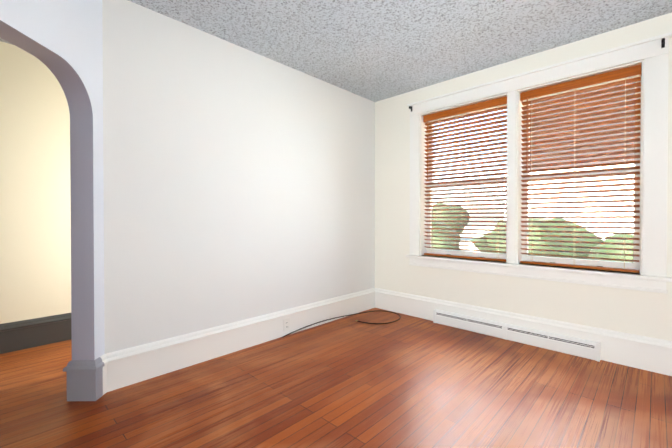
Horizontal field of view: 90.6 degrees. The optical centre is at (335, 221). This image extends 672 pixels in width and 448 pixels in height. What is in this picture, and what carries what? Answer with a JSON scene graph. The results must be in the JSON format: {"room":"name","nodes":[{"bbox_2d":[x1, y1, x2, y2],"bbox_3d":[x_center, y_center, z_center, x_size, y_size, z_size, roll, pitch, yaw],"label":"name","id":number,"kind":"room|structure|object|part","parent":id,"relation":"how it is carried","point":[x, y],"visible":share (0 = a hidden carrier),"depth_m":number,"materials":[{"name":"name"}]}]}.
{"room":"empty living room","nodes":[
{"label":"empty living room","id":0,"kind":"room"},
{"bbox_2d":[0,41,70,323],"bbox_3d":[-2.476,-0.201,3.205,0.140,2.600,6.200,1,1,44],"label":"wall","id":1,"kind":"structure","parent":0,"point":[35,239],"depth_m":2.92,"materials":[{"name":"beige paint"}]},
{"bbox_2d":[0,313,71,353],"bbox_3d":[-2.380,0.976,3.193,0.031,0.247,6.100,1,1,44],"label":"baseboard","id":2,"kind":"structure","parent":1,"relation":"attached to","point":[24,334],"depth_m":2.92,"materials":[{"name":"grey wood"}]},
{"bbox_2d":[0,0,104,359],"bbox_3d":[-1.549,-0.179,0.852,0.140,2.600,2.600,0,1,-1],"label":"wall","id":3,"kind":"structure","parent":0,"point":[62,40],"depth_m":2.06,"materials":[{"name":"white paint"}]},
{"bbox_2d":[63,357,104,400],"bbox_3d":[-1.579,0.986,2.084,0.216,0.247,0.197,1,1,44],"label":"baseboard","id":4,"kind":"structure","parent":3,"relation":"attached to","point":[84,380],"depth_m":2.05,"materials":[{"name":"grey wood"}]},
{"bbox_2d":[102,0,374,353],"bbox_3d":[-0.569,-0.201,3.225,0.140,2.600,3.014,1,1,44],"label":"wall","id":5,"kind":"structure","parent":0,"point":[239,183],"depth_m":2.71,"materials":[{"name":"white paint"}]},
{"bbox_2d":[100,288,375,394],"bbox_3d":[-0.508,0.976,3.157,0.055,0.247,2.880,1,1,44],"label":"baseboard","id":6,"kind":"structure","parent":5,"relation":"attached to","point":[130,366],"depth_m":2.69,"materials":[{"name":"white wood"}]},
{"bbox_2d":[284,318,289,330],"bbox_3d":[-0.473,0.994,3.203,0.008,0.116,0.072,1,1,44],"label":"electrical outlet plate","id":7,"kind":"object","parent":6,"relation":"attached to","point":[287,324],"visible":1,"depth_m":3.20,"materials":[{"name":"white plastic"}]},
{"bbox_2d":[0,308,671,447],"bbox_3d":[-0.365,1.168,1.185,6.000,0.100,6.200,1,1,44],"label":"floor","id":8,"kind":"structure","parent":0,"point":[403,381],"depth_m":2.08,"materials":[{"name":"brown wood"}]},
{"bbox_2d":[282,310,400,337],"bbox_3d":[0.160,1.074,3.484,0.501,0.044,1.432,1,1,44],"label":"cord","id":9,"kind":"object","parent":8,"relation":"on","point":[349,315],"visible":0.96,"depth_m":3.59,"materials":[{"name":"black rubber"}]},
{"bbox_2d":[433,309,600,361],"bbox_3d":[1.581,1.030,3.126,1.418,0.140,0.053,1,1,44],"label":"baseboard heater","id":10,"kind":"object","parent":8,"relation":"on","point":[584,348],"visible":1,"depth_m":3.00,"materials":[{"name":"white metal"}]},
{"bbox_2d":[0,0,671,101],"bbox_3d":[-0.365,-1.532,1.161,6.000,0.100,6.200,1,1,44],"label":"ceiling","id":11,"kind":"structure","parent":0,"point":[375,50],"depth_m":2.61,"materials":[{"name":"white paint"}]},
{"bbox_2d":[375,13,671,340],"bbox_3d":[1.659,-0.201,3.276,6.000,2.600,0.250,1,1,44],"label":"wall","id":12,"kind":"structure","parent":0,"point":[643,313],"depth_m":3.17,"materials":[{"name":"white paint"}]},
{"bbox_2d":[376,288,671,375],"bbox_3d":[2.066,0.980,2.700,4.400,0.247,0.031,1,1,44],"label":"baseboard","id":13,"kind":"structure","parent":12,"relation":"attached to","point":[651,354],"depth_m":2.81,"materials":[{"name":"white wood"}]},
{"bbox_2d":[406,53,671,289],"bbox_3d":[1.693,-0.357,3.200,2.175,1.708,0.310,1,1,44],"label":"window","id":14,"kind":"structure","parent":12,"relation":"in","point":[655,166],"depth_m":2.87,"materials":[{"name":"white wood"}]},
{"bbox_2d":[423,96,506,261],"bbox_3d":[1.336,-0.407,3.507,0.893,1.585,0.075,1,1,44],"label":"window blind","id":15,"kind":"object","parent":14,"relation":"attached to","point":[497,102],"visible":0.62,"depth_m":3.48,"materials":[{"name":"brown wood"}]},
{"bbox_3d":[1.405,-0.406,3.578,0.901,1.591,0.075,1,1,44],"label":"window trim and sash","id":16,"kind":"part","parent":14,"relation":"part of","materials":[{"name":"brown wood"}]},
{"bbox_3d":[1.642,-0.407,3.103,0.075,1.605,0.020,1,1,44],"label":"window trim casing","id":17,"kind":"part","parent":14,"relation":"part of","materials":[{"name":"white wood"}]},
{"bbox_3d":[1.620,0.460,3.132,2.115,0.076,0.020,1,1,44],"label":"window trim apron","id":18,"kind":"part","parent":14,"relation":"part of","materials":[{"name":"white wood"}]},
{"bbox_2d":[409,263,667,293],"bbox_3d":[1.617,0.500,3.129,2.127,0.024,0.030,1,1,44],"label":"window sill","id":19,"kind":"structure","parent":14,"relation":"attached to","point":[576,282],"depth_m":2.86,"materials":[{"name":"white wood"}]},
{"bbox_3d":[1.606,0.409,3.117,2.175,0.027,0.060,1,1,44],"label":"window stool trim","id":20,"kind":"part","parent":14,"relation":"part of","materials":[{"name":"white wood"}]},
{"bbox_2d":[520,64,641,272],"bbox_3d":[2.034,-0.401,2.835,0.830,1.585,0.075,1,1,44],"label":"window blind","id":21,"kind":"object","parent":14,"relation":"attached to","point":[625,73],"visible":0.88,"depth_m":2.79,"materials":[{"name":"brown wood"}]},
{"bbox_3d":[2.102,-0.400,2.906,0.838,1.591,0.075,1,1,44],"label":"window trim and sash","id":22,"kind":"part","parent":14,"relation":"part of","materials":[{"name":"brown wood"}]},
{"bbox_2d":[407,32,671,115],"bbox_3d":[1.603,-1.278,3.098,2.155,0.137,0.070,1,1,44],"label":"molding","id":23,"kind":"structure","parent":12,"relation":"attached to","point":[640,52],"depth_m":2.85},
{"bbox_3d":[1.613,-1.336,3.108,2.155,0.022,0.040,1,1,44],"label":"window trim head cap","id":24,"kind":"part","parent":23,"relation":"part of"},
{"bbox_3d":[2.336,-1.278,2.376,0.018,0.060,0.046,1,1,44],"label":"curtain bracket","id":25,"kind":"part","parent":23,"relation":"part of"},
{"label":"outside","id":26,"kind":"structure","parent":0,"visible":0},
{"bbox_2d":[459,226,493,251],"bbox_3d":[20.213,1.252,24.722,80.000,0.100,56.346,1,1,44],"label":"ground","id":27,"kind":"structure","parent":26,"point":[468,235],"depth_m":27.67,"materials":[{"name":"grey"}]},
{"bbox_2d":[432,235,458,250],"bbox_3d":[3.368,0.904,10.657,1.251,0.955,1.306,1,1,44],"label":"bush","id":28,"kind":"object","parent":27,"relation":"on","point":[441,242],"depth_m":10.19,"materials":[{"name":"green plant"}]},
{"bbox_2d":[432,219,460,250],"bbox_3d":[3.214,0.478,14.202,4.184,1.740,3.873,1,1,44],"label":"bush","id":29,"kind":"object","parent":27,"relation":"on","point":[445,231],"depth_m":13.10,"materials":[{"name":"green plant"}]},
{"bbox_2d":[432,203,469,232],"bbox_3d":[7.251,0.007,22.115,2.799,2.537,2.666,1,1,44],"label":"tree","id":30,"kind":"object","parent":27,"relation":"on","point":[455,219],"depth_m":21.27,"materials":[{"name":"green plant"}]},
{"bbox_2d":[470,218,603,258],"bbox_3d":[6.351,0.618,10.593,3.883,1.527,3.478,1,1,44],"label":"bush","id":31,"kind":"object","parent":27,"relation":"on","point":[551,238],"depth_m":9.25,"materials":[{"name":"green plant"}]},
{"bbox_2d":[504,164,633,239],"bbox_3d":[16.639,-0.295,10.759,18.000,3.350,9.400,1,1,44],"label":"house","id":32,"kind":"structure","parent":27,"relation":"on","point":[593,204],"depth_m":11.66,"materials":[{"name":"white"}]},
{"bbox_2d":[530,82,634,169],"bbox_3d":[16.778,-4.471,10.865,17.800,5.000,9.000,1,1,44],"label":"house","id":33,"kind":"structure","parent":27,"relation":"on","point":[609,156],"depth_m":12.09,"materials":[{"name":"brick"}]},
{"bbox_2d":[588,234,632,262],"bbox_3d":[6.400,0.825,7.197,1.669,1.175,1.650,1,1,44],"label":"bush","id":34,"kind":"object","parent":27,"relation":"on","point":[615,246],"depth_m":6.94,"materials":[{"name":"green plant"}]}
]}

